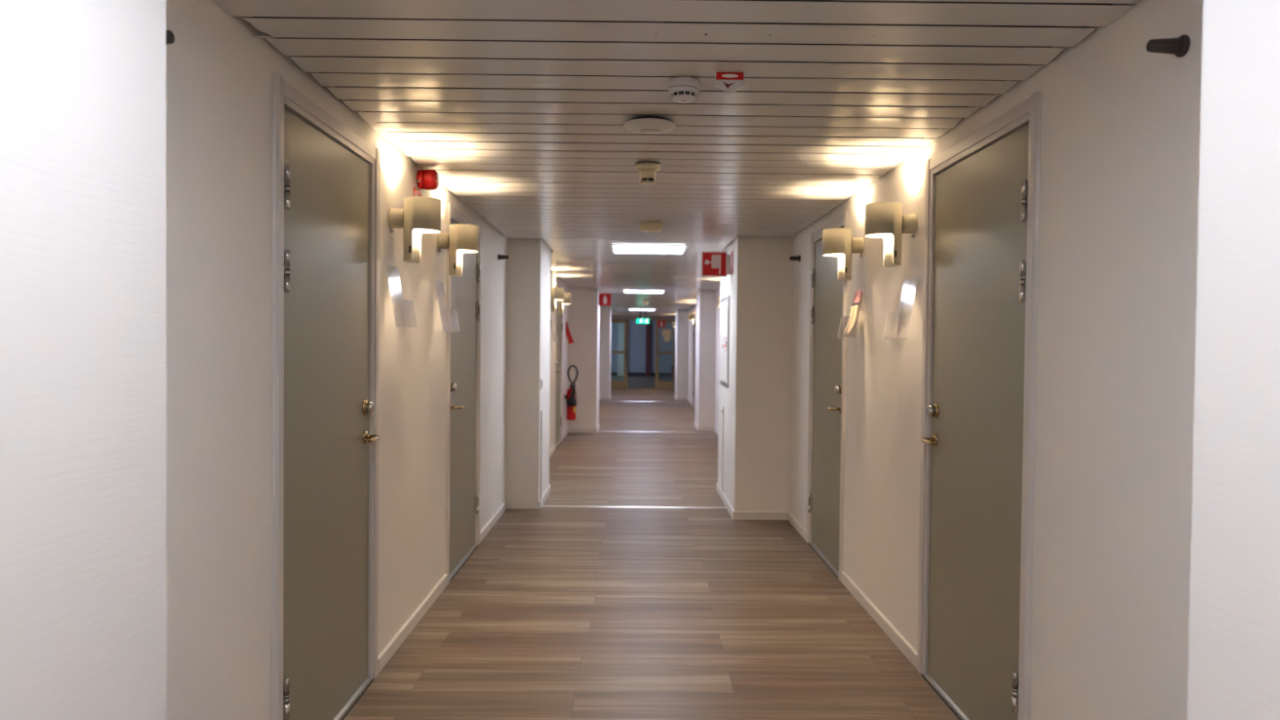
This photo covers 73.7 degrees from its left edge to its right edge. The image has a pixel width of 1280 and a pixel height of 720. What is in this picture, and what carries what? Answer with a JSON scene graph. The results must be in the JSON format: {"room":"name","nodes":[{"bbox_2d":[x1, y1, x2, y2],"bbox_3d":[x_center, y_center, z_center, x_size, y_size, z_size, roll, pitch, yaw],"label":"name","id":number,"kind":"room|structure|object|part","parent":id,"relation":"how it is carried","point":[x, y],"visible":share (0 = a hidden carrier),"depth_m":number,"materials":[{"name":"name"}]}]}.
{"room":"hotel corridor","nodes":[
{"label":"hotel corridor","id":0,"kind":"room"},
{"bbox_2d":[0,0,166,719],"bbox_3d":[-1.194,0.160,0.929,0.825,2.300,0.964,1,1,0],"label":"wall","id":1,"kind":"structure","parent":0,"point":[83,235],"depth_m":1.20,"materials":[{"name":"white paint"}]},
{"bbox_2d":[165,0,568,719],"bbox_3d":[-1.338,0.038,7.032,0.600,2.300,11.246,1,1,0],"label":"wall","id":2,"kind":"structure","parent":0,"point":[219,75],"depth_m":2.27,"materials":[{"name":"white paint"}]},
{"bbox_2d":[165,30,174,44],"bbox_3d":[-0.997,-0.662,1.750,0.076,0.047,0.047,1,1,0],"label":"buffer","id":3,"kind":"object","parent":2,"relation":"attached to","point":[170,37],"visible":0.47,"depth_m":1.75,"materials":[{"name":"grey rubber"}]},
{"bbox_2d":[271,72,380,719],"bbox_3d":[-1.081,0.225,2.922,0.180,2.094,0.982,1,1,0],"label":"door","id":4,"kind":"structure","parent":2,"relation":"in","point":[325,495],"depth_m":2.85,"materials":[{"name":"grey paint"}]},
{"bbox_3d":[-1.027,0.298,3.241,0.066,0.052,0.145,1,1,0],"label":"handle","id":5,"kind":"part","parent":4,"relation":"part of","materials":[{"name":"gold metal"}]},
{"bbox_2d":[386,265,418,328],"bbox_3d":[-1.002,-0.267,3.598,0.090,0.262,0.185,1,1,0],"label":"holder","id":6,"kind":"object","parent":2,"relation":"attached to","point":[406,326],"visible":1,"depth_m":3.59,"materials":[{"name":"plastic"}]},
{"bbox_2d":[387,196,440,262],"bbox_3d":[-0.942,-0.543,3.585,0.208,0.260,0.152,1,1,0],"label":"wall lamp","id":7,"kind":"object","parent":2,"relation":"attached to","point":[420,215],"visible":1,"depth_m":3.53,"materials":[{"name":"beige metal"}]},
{"bbox_3d":[-1.017,-0.594,3.584,0.058,0.088,0.088,1,1,0],"label":"arm","id":8,"kind":"part","parent":7,"relation":"part of","materials":[{"name":"beige metal"}]},
{"bbox_2d":[413,186,421,196],"bbox_3d":[-1.045,-0.727,4.011,0.003,0.145,0.140,1,1,0],"label":"sign","id":9,"kind":"object","parent":2,"relation":"attached to","point":[416,193],"visible":0.21,"depth_m":3.99,"materials":[{"name":"red plastic"}]},
{"bbox_2d":[416,168,439,190],"bbox_3d":[-1.002,-0.853,4.038,0.087,0.096,0.098,1,1,0],"label":"fire alarm","id":10,"kind":"object","parent":2,"relation":"attached to","point":[428,180],"visible":1,"depth_m":4.00,"materials":[{"name":"red plastic"}]},
{"bbox_2d":[435,281,459,332],"bbox_3d":[-1.006,-0.279,4.458,0.090,0.262,0.185,1,1,0],"label":"holder","id":11,"kind":"object","parent":2,"relation":"attached to","point":[451,331],"visible":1,"depth_m":4.50,"materials":[{"name":"plastic"}]},
{"bbox_2d":[436,223,479,276],"bbox_3d":[-0.947,-0.569,4.455,0.208,0.260,0.152,1,1,0],"label":"wall lamp","id":12,"kind":"object","parent":2,"relation":"attached to","point":[461,238],"visible":1,"depth_m":4.40,"materials":[{"name":"beige metal"}]},
{"bbox_3d":[-1.021,-0.620,4.453,0.058,0.088,0.088,1,1,0],"label":"arm","id":13,"kind":"part","parent":12,"relation":"part of","materials":[{"name":"beige metal"}]},
{"bbox_2d":[445,202,481,584],"bbox_3d":[-1.093,0.180,5.159,0.180,2.094,0.982,1,1,0],"label":"door","id":14,"kind":"structure","parent":2,"relation":"in","point":[464,293],"depth_m":5.16,"materials":[{"name":"grey paint"}]},
{"bbox_3d":[-1.035,0.266,4.844,0.066,0.052,0.145,1,1,0],"label":"handle","id":15,"kind":"part","parent":14,"relation":"part of","materials":[{"name":"gold metal"}]},
{"bbox_3d":[-1.121,0.200,5.159,0.124,2.055,0.896,1,1,0],"label":"frame","id":16,"kind":"part","parent":14,"relation":"part of","materials":[{"name":"grey paint"}]},
{"bbox_2d":[377,395,611,673],"bbox_3d":[-0.864,1.088,10.769,0.475,0.061,29.500,1,1,0],"label":"baseboard","id":17,"kind":"structure","parent":2,"relation":"attached to","point":[395,642],"depth_m":4.29,"materials":[{"name":"white paint"}]},
{"bbox_2d":[497,253,508,260],"bbox_3d":[-1.021,-0.768,6.381,0.076,0.047,0.047,1,1,0],"label":"buffer","id":18,"kind":"object","parent":2,"relation":"attached to","point":[500,256],"visible":1,"depth_m":6.37,"materials":[{"name":"grey rubber"}]},
{"bbox_2d":[550,319,558,342],"bbox_3d":[-1.002,-0.346,9.982,0.090,0.262,0.185,1,1,0],"label":"holder","id":19,"kind":"object","parent":2,"relation":"attached to","point":[551,324],"visible":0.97,"depth_m":9.97,"materials":[{"name":"plastic"}]},
{"bbox_3d":[-1.025,-0.347,9.982,0.044,0.260,0.185,1,1,0],"label":"panel","id":20,"kind":"part","parent":19,"relation":"part of","materials":[{"name":"plastic"}]},
{"bbox_2d":[550,287,564,311],"bbox_3d":[-0.940,-0.666,9.434,0.208,0.260,0.152,1,1,0],"label":"wall lamp","id":21,"kind":"object","parent":2,"relation":"attached to","point":[557,293],"visible":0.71,"depth_m":9.37,"materials":[{"name":"beige metal"}]},
{"bbox_2d":[554,281,563,449],"bbox_3d":[-1.091,0.064,11.073,0.180,2.094,0.982,1,1,0],"label":"door","id":22,"kind":"structure","parent":2,"relation":"in","point":[558,317],"depth_m":11.16,"materials":[{"name":"grey paint"}]},
{"bbox_3d":[-1.119,0.083,11.073,0.124,2.055,0.896,1,1,0],"label":"frame","id":23,"kind":"part","parent":22,"relation":"part of","materials":[{"name":"grey paint"}]},
{"bbox_2d":[555,293,571,314],"bbox_3d":[-0.945,-0.685,10.404,0.208,0.260,0.152,1,1,0],"label":"wall lamp","id":24,"kind":"object","parent":2,"relation":"attached to","point":[567,296],"visible":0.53,"depth_m":10.35,"materials":[{"name":"beige metal"}]},
{"bbox_2d":[565,320,573,343],"bbox_3d":[-1.001,-0.395,12.270,0.118,0.325,0.160,1,1,0],"label":"notice","id":25,"kind":"object","parent":2,"relation":"attached to","point":[571,340],"visible":1,"depth_m":12.19,"materials":[{"name":"red paper"}]},
{"bbox_2d":[564,364,577,420],"bbox_3d":[-0.972,0.462,12.124,0.171,0.788,0.209,0,1,-26],"label":"fire extinguisher","id":26,"kind":"object","parent":2,"relation":"attached to","point":[571,396],"visible":1,"depth_m":12.09,"materials":[{"name":"red metal"}]},
{"bbox_2d":[505,238,551,509],"bbox_3d":[-1.222,0.035,7.241,0.835,2.300,0.830,1,1,0],"label":"wall","id":27,"kind":"structure","parent":0,"point":[529,260],"depth_m":6.83,"materials":[{"name":"white paint"}]},
{"bbox_2d":[540,378,542,389],"bbox_3d":[-0.796,0.195,6.931,0.016,0.080,0.080,1,1,0],"label":"light switch","id":28,"kind":"object","parent":27,"relation":"attached to","point":[541,380],"visible":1,"depth_m":6.89,"materials":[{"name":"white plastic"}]},
{"bbox_2d":[540,410,542,498],"bbox_3d":[-0.804,0.773,6.953,0.012,0.715,0.040,1,1,0],"label":"duct","id":29,"kind":"object","parent":27,"relation":"attached to","point":[541,411],"visible":1,"depth_m":6.93,"materials":[{"name":"white plastic"}]},
{"bbox_2d":[567,284,599,428],"bbox_3d":[-1.155,-0.079,13.075,1.030,2.300,0.840,1,1,0],"label":"wall","id":30,"kind":"structure","parent":0,"point":[584,312],"depth_m":12.66,"materials":[{"name":"white paint"}]},
{"bbox_2d":[598,293,611,306],"bbox_3d":[-0.535,-0.920,13.011,0.191,0.185,0.022,1,1,0],"label":"fire extinguisher sign","id":31,"kind":"object","parent":30,"relation":"attached to","point":[605,300],"visible":1,"depth_m":13.00,"materials":[{"name":"red plastic"}]},
{"bbox_2d":[599,307,611,397],"bbox_3d":[-1.208,-0.225,20.444,1.000,2.300,0.900,1,1,0],"label":"wall","id":32,"kind":"structure","parent":0,"point":[605,335],"depth_m":20.00,"materials":[{"name":"white paint"}]},
{"bbox_2d":[610,320,673,373],"bbox_3d":[-0.183,-0.603,34.994,6.400,2.500,0.200,1,1,0],"label":"glass partition","id":33,"kind":"structure","parent":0,"point":[636,362],"depth_m":34.90,"materials":[{"name":"glass"}]},
{"bbox_2d":[617,322,624,376],"bbox_3d":[-0.743,-0.504,34.786,0.320,2.300,0.146,1,1,0],"label":"glass panel","id":34,"kind":"object","parent":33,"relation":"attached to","point":[620,326],"depth_m":34.71,"materials":[{"name":"grey glass"}]},
{"bbox_2d":[610,372,671,376],"bbox_3d":[-0.194,0.579,34.902,6.380,0.140,0.028,1,1,0],"label":"baseboard","id":35,"kind":"structure","parent":33,"relation":"attached to","point":[638,374],"depth_m":34.89,"materials":[{"name":"grey"}]},
{"bbox_2d":[645,320,650,376],"bbox_3d":[0.337,-0.494,34.832,0.200,2.300,0.066,1,1,0],"label":"trim","id":36,"kind":"structure","parent":33,"relation":"attached to","point":[647,325],"depth_m":34.80,"materials":[{"name":"red"}]},
{"bbox_2d":[611,314,675,319],"bbox_3d":[-0.134,-0.415,25.521,6.400,2.500,0.150,1,1,0],"label":"wall","id":37,"kind":"structure","parent":0,"point":[616,317],"depth_m":25.43,"materials":[{"name":"grey paint"}]},
{"bbox_2d":[610,320,627,387],"bbox_3d":[-0.756,-0.190,25.473,0.760,2.020,0.089,1,1,0],"label":"door","id":38,"kind":"structure","parent":37,"relation":"in","point":[613,384],"depth_m":25.48,"materials":[{"name":"brown wood"}]},
{"bbox_2d":[611,318,675,319],"bbox_3d":[-0.011,-1.210,25.481,2.228,0.024,0.080,1,1,0],"label":"trim","id":39,"kind":"structure","parent":37,"relation":"attached to","point":[611,318],"depth_m":25.45,"materials":[{"name":"brown wood"}]},
{"bbox_2d":[655,320,675,387],"bbox_3d":[0.779,-0.175,25.481,0.630,2.020,0.089,1,1,0],"label":"door","id":40,"kind":"structure","parent":37,"relation":"in","point":[658,384],"depth_m":25.49,"materials":[{"name":"brown wood"}]},
{"bbox_2d":[662,328,671,341],"bbox_3d":[0.790,-0.736,25.488,0.260,0.360,0.002,1,1,0],"label":"paper notice","id":41,"kind":"object","parent":40,"relation":"attached to","point":[666,333],"visible":1,"depth_m":25.49,"materials":[{"name":"beige paper"}]},
{"bbox_2d":[343,375,959,719],"bbox_3d":[-0.096,1.065,15.924,6.800,0.080,40.200,1,1,0],"label":"floor","id":42,"kind":"structure","parent":0,"point":[557,613],"depth_m":4.17,"materials":[{"name":"brown wood"}]},
{"bbox_2d":[616,400,642,401],"bbox_3d":[0.010,0.951,19.643,2.228,0.004,0.036,1,1,0],"label":"trim","id":43,"kind":"structure","parent":42,"relation":"attached to","point":[616,401],"depth_m":19.63,"materials":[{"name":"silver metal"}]},
{"bbox_2d":[542,505,726,507],"bbox_3d":[-0.048,1.200,6.985,1.531,0.004,0.036,1,1,0],"label":"trim","id":44,"kind":"structure","parent":42,"relation":"attached to","point":[542,505],"depth_m":6.97,"materials":[{"name":"silver metal"}]},
{"bbox_2d":[600,431,715,432],"bbox_3d":[0.035,1.084,12.924,2.208,0.004,0.036,1,1,0],"label":"trim","id":45,"kind":"structure","parent":42,"relation":"attached to","point":[601,431],"depth_m":12.91,"materials":[{"name":"silver metal"}]},
{"bbox_2d":[671,364,673,381],"bbox_3d":[1.395,0.360,28.040,0.720,0.880,0.600,1,1,0],"label":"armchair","id":46,"kind":"object","parent":42,"relation":"on","point":[672,366],"visible":0.16,"depth_m":27.74,"materials":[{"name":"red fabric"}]},
{"bbox_2d":[211,0,1140,315],"bbox_3d":[-0.048,-1.052,10.706,3.200,0.054,29.450,1,1,0],"label":"ceiling","id":47,"kind":"structure","parent":0,"point":[522,108],"depth_m":2.80,"materials":[{"name":"white paint"}]},
{"bbox_2d":[628,308,655,310],"bbox_3d":[0.051,-1.215,20.581,0.644,0.013,0.644,1,1,0],"label":"recessed light","id":48,"kind":"object","parent":47,"relation":"in","point":[628,308],"visible":1,"depth_m":20.26,"materials":[{"name":"white plastic"}]},
{"bbox_2d":[636,308,648,323],"bbox_3d":[0.067,-1.030,19.994,0.300,0.352,0.034,1,1,0],"label":"exit sign","id":49,"kind":"object","parent":47,"relation":"hanging from","point":[639,320],"visible":1,"depth_m":19.99,"materials":[{"name":"teal plastic"}]},
{"bbox_3d":[0.066,-0.912,19.997,0.300,0.115,0.020,1,1,0],"label":"panel","id":50,"kind":"part","parent":49,"relation":"part of","materials":[{"name":"teal plastic"}]},
{"bbox_2d":[622,289,665,293],"bbox_3d":[0.059,-1.072,13.332,0.644,0.013,0.644,1,1,0],"label":"recessed light","id":51,"kind":"object","parent":47,"relation":"in","point":[624,291],"visible":1,"depth_m":13.23,"materials":[{"name":"white plastic"}]},
{"bbox_2d":[624,290,663,293],"bbox_3d":[0.059,-1.072,13.332,0.600,0.008,0.600,1,1,0],"label":"diffuser","id":52,"kind":"object","parent":51,"relation":"attached to","point":[625,291],"depth_m":13.39,"materials":[{"name":"white plastic"}]},
{"bbox_2d":[642,301,648,305],"bbox_3d":[0.111,-1.100,16.582,0.140,0.082,0.140,1,1,0],"label":"smoke detector","id":53,"kind":"object","parent":47,"relation":"attached to","point":[645,303],"visible":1,"depth_m":16.53,"materials":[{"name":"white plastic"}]},
{"bbox_2d":[635,161,660,184],"bbox_3d":[0.035,-0.847,3.884,0.118,0.090,0.118,1,1,0],"label":"smoke detector","id":54,"kind":"object","parent":47,"relation":"attached to","point":[647,171],"visible":1,"depth_m":3.85,"materials":[{"name":"beige plastic"}]},
{"bbox_2d":[609,243,688,253],"bbox_3d":[0.075,-0.953,7.343,0.644,0.013,0.644,1,1,0],"label":"recessed light","id":55,"kind":"object","parent":47,"relation":"in","point":[615,248],"visible":1,"depth_m":7.28,"materials":[{"name":"white plastic"}]},
{"bbox_2d":[623,115,676,134],"bbox_3d":[0.036,-0.856,3.134,0.196,0.040,0.196,1,1,0],"label":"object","id":56,"kind":"object","parent":47,"relation":"attached to","point":[649,125],"visible":1,"depth_m":3.08,"materials":[{"name":"white plastic"}]},
{"bbox_2d":[639,222,663,233],"bbox_3d":[0.075,-0.895,5.804,0.164,0.066,0.120,1,1,0],"label":"ceiling sensor","id":57,"kind":"object","parent":47,"relation":"attached to","point":[645,227],"visible":1,"depth_m":5.75,"materials":[{"name":"beige plastic"}]},
{"bbox_2d":[657,315,665,328],"bbox_3d":[0.637,-1.127,25.188,0.213,0.352,0.008,1,1,0],"label":"fire extinguisher sign","id":58,"kind":"object","parent":47,"relation":"hanging from","point":[661,324],"visible":1,"depth_m":25.19,"materials":[{"name":"red"}]},
{"bbox_3d":[0.636,-1.058,25.191,0.213,0.213,0.006,1,1,0],"label":"plate","id":59,"kind":"part","parent":58,"relation":"part of","materials":[{"name":"red plastic"}]},
{"bbox_2d":[667,76,700,102],"bbox_3d":[0.136,-0.834,2.650,0.102,0.064,0.102,1,1,0],"label":"smoke detector","id":60,"kind":"object","parent":47,"relation":"attached to","point":[681,89],"visible":1,"depth_m":2.62,"materials":[{"name":"white plastic"}]},
{"bbox_2d":[714,71,745,93],"bbox_3d":[0.269,-0.833,2.566,0.092,0.060,0.016,1,1,0],"label":"marker","id":61,"kind":"object","parent":47,"relation":"hanging from","point":[730,82],"visible":1,"depth_m":2.56,"materials":[{"name":"white plastic"}]},
{"bbox_2d":[675,308,688,397],"bbox_3d":[1.182,-0.205,20.606,0.618,2.300,0.800,1,1,0],"label":"wall","id":62,"kind":"structure","parent":0,"point":[682,314],"depth_m":20.21,"materials":[{"name":"white paint"}]},
{"bbox_2d":[688,288,719,430],"bbox_3d":[1.340,-0.073,14.018,0.370,2.300,12.380,1,1,0],"label":"wall","id":63,"kind":"structure","parent":0,"point":[717,291],"depth_m":13.07,"materials":[{"name":"white paint"}]},
{"bbox_2d":[688,313,695,326],"bbox_3d":[1.061,-0.794,16.943,0.208,0.260,0.152,1,1,0],"label":"wall lamp","id":64,"kind":"object","parent":63,"relation":"attached to","point":[689,314],"visible":0.35,"depth_m":16.88,"materials":[{"name":"beige metal"}]},
{"bbox_2d":[690,311,695,319],"bbox_3d":[1.066,-0.777,16.093,0.208,0.260,0.152,1,1,0],"label":"wall lamp","id":65,"kind":"object","parent":63,"relation":"attached to","point":[693,313],"visible":0.27,"depth_m":16.02,"materials":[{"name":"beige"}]},
{"bbox_2d":[692,307,695,408],"bbox_3d":[1.185,-0.047,17.824,0.180,2.094,0.982,1,1,0],"label":"door","id":66,"kind":"structure","parent":63,"relation":"in","point":[694,327],"depth_m":18.22,"materials":[{"name":"grey paint"}]},
{"bbox_2d":[716,296,719,306],"bbox_3d":[1.074,-0.672,10.745,0.208,0.260,0.152,1,1,0],"label":"wall lamp","id":67,"kind":"object","parent":63,"relation":"attached to","point":[717,297],"visible":0.13,"depth_m":10.70,"materials":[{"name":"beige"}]},
{"bbox_2d":[694,287,715,426],"bbox_3d":[1.218,-0.065,13.533,0.620,2.300,0.850,1,1,0],"label":"wall","id":68,"kind":"structure","parent":0,"point":[705,309],"depth_m":13.11,"materials":[{"name":"white paint"}]},
{"bbox_2d":[717,235,792,511],"bbox_3d":[1.145,0.060,7.169,0.832,2.300,1.320,1,1,0],"label":"wall","id":69,"kind":"structure","parent":0,"point":[756,402],"depth_m":6.51,"materials":[{"name":"white paint"}]},
{"bbox_2d":[701,251,729,276],"bbox_3d":[0.620,-0.785,6.993,0.234,0.205,0.010,1,1,0],"label":"sign","id":70,"kind":"object","parent":69,"relation":"attached to","point":[713,264],"visible":1,"depth_m":6.99,"materials":[{"name":"red plastic"}]},
{"bbox_2d":[720,406,724,492],"bbox_3d":[0.709,0.769,7.370,0.024,0.735,0.040,1,1,0],"label":"duct","id":71,"kind":"object","parent":69,"relation":"attached to","point":[722,407],"visible":1,"depth_m":7.35,"materials":[{"name":"white plastic"}]},
{"bbox_2d":[720,294,729,387],"bbox_3d":[0.717,-0.159,7.292,0.026,0.755,0.620,1,1,0],"label":"notice board","id":72,"kind":"object","parent":69,"relation":"attached to","point":[725,305],"visible":1,"depth_m":7.19,"materials":[{"name":"silver metal"}]},
{"bbox_2d":[730,248,733,275],"bbox_3d":[0.736,-0.778,6.830,0.005,0.200,0.170,1,1,0],"label":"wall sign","id":73,"kind":"object","parent":69,"relation":"attached to","point":[732,251],"visible":1,"depth_m":6.82,"materials":[{"name":"white"}]},
{"bbox_2d":[789,0,1203,719],"bbox_3d":[1.373,0.128,3.812,0.411,2.300,5.397,1,1,0],"label":"wall","id":74,"kind":"structure","parent":0,"point":[1121,120],"depth_m":2.23,"materials":[{"name":"white paint"}]},
{"bbox_2d":[789,255,800,262],"bbox_3d":[1.124,-0.737,6.192,0.076,0.047,0.047,1,1,0],"label":"buffer","id":75,"kind":"object","parent":74,"relation":"attached to","point":[791,258],"visible":1,"depth_m":6.18,"materials":[{"name":"grey rubber"}]},
{"bbox_2d":[674,395,917,669],"bbox_3d":[0.913,1.105,10.779,0.536,0.061,29.500,1,1,0],"label":"baseboard","id":76,"kind":"structure","parent":74,"relation":"attached to","point":[910,653],"depth_m":4.65,"materials":[{"name":"white paint"}]},
{"bbox_2d":[806,211,848,581],"bbox_3d":[1.189,0.200,5.311,0.180,2.094,0.982,1,1,0],"label":"door","id":77,"kind":"structure","parent":74,"relation":"in","point":[828,294],"depth_m":5.32,"materials":[{"name":"grey paint"}]},
{"bbox_3d":[1.133,0.285,4.996,0.066,0.052,0.145,1,1,0],"label":"handle","id":78,"kind":"part","parent":77,"relation":"part of","materials":[{"name":"gold metal"}]},
{"bbox_2d":[822,228,864,280],"bbox_3d":[1.065,-0.553,4.495,0.208,0.260,0.152,1,1,0],"label":"wall lamp","id":79,"kind":"object","parent":74,"relation":"attached to","point":[840,243],"visible":1,"depth_m":4.44,"materials":[{"name":"beige metal"}]},
{"bbox_3d":[1.141,-0.603,4.495,0.058,0.088,0.088,1,1,0],"label":"arm","id":80,"kind":"part","parent":79,"relation":"part of","materials":[{"name":"beige metal"}]},
{"bbox_2d":[837,288,863,337],"bbox_3d":[1.119,-0.248,4.534,0.090,0.262,0.185,1,1,0],"label":"holder","id":81,"kind":"object","parent":74,"relation":"attached to","point":[860,288],"visible":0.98,"depth_m":4.45,"materials":[{"name":"plastic"}]},
{"bbox_2d":[840,306,853,334],"bbox_3d":[1.112,-0.212,4.580,0.049,0.155,0.076,1,1,0],"label":"leaflet","id":82,"kind":"object","parent":81,"relation":"in","point":[851,308],"visible":0.98,"depth_m":4.58,"materials":[{"name":"beige paper"}]},
{"bbox_2d":[844,305,857,334],"bbox_3d":[1.112,-0.210,4.493,0.049,0.155,0.076,1,1,0],"label":"leaflet","id":83,"kind":"object","parent":81,"relation":"in","point":[855,307],"visible":0.98,"depth_m":4.49,"materials":[{"name":"beige paper"}]},
{"bbox_2d":[853,289,861,302],"bbox_3d":[1.153,-0.336,4.525,0.010,0.065,0.110,1,1,0],"label":"paper slip","id":84,"kind":"object","parent":81,"relation":"in","point":[857,296],"visible":1,"depth_m":4.52,"materials":[{"name":"pink paper"}]},
{"bbox_2d":[864,201,917,266],"bbox_3d":[1.069,-0.534,3.656,0.208,0.260,0.152,1,1,0],"label":"wall lamp","id":85,"kind":"object","parent":74,"relation":"attached to","point":[886,220],"visible":1,"depth_m":3.60,"materials":[{"name":"beige metal"}]},
{"bbox_3d":[1.145,-0.583,3.655,0.058,0.088,0.088,1,1,0],"label":"arm","id":86,"kind":"part","parent":85,"relation":"part of","materials":[{"name":"beige metal"}]},
{"bbox_2d":[883,276,917,339],"bbox_3d":[1.123,-0.221,3.685,0.090,0.262,0.185,1,1,0],"label":"holder","id":87,"kind":"object","parent":74,"relation":"attached to","point":[917,277],"visible":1,"depth_m":3.69,"materials":[{"name":"plastic"}]},
{"bbox_2d":[917,90,1041,719],"bbox_3d":[1.201,0.245,3.025,0.180,2.094,0.982,1,1,0],"label":"door","id":88,"kind":"structure","parent":74,"relation":"in","point":[980,274],"depth_m":2.95,"materials":[{"name":"grey paint"}]},
{"bbox_3d":[1.141,0.317,3.342,0.066,0.052,0.145,1,1,0],"label":"handle","id":89,"kind":"part","parent":88,"relation":"part of","materials":[{"name":"gold metal"}]},
{"bbox_2d":[1146,34,1190,57],"bbox_3d":[1.147,-0.685,1.861,0.076,0.047,0.047,1,1,0],"label":"buffer","id":90,"kind":"object","parent":74,"relation":"attached to","point":[1179,46],"visible":1,"depth_m":1.85,"materials":[{"name":"grey rubber"}]},
{"bbox_2d":[1186,0,1279,719],"bbox_3d":[1.157,0.186,0.761,0.874,2.300,0.703,1,1,0],"label":"wall","id":91,"kind":"structure","parent":0,"point":[1233,673],"depth_m":1.03,"materials":[{"name":"white paint"}]},
{"bbox_3d":[1.292,-0.256,23.256,0.370,2.300,4.500,1,1,0],"label":"wall","id":92,"kind":"structure","parent":0,"visible":0},
{"bbox_2d":[671,321,675,327],"bbox_3d":[1.005,-0.932,23.892,0.208,0.260,0.152,1,1,0],"label":"wall lamp","id":93,"kind":"object","parent":92,"relation":"attached to","point":[673,323],"visible":0.45,"depth_m":23.82,"materials":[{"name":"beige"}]}
]}

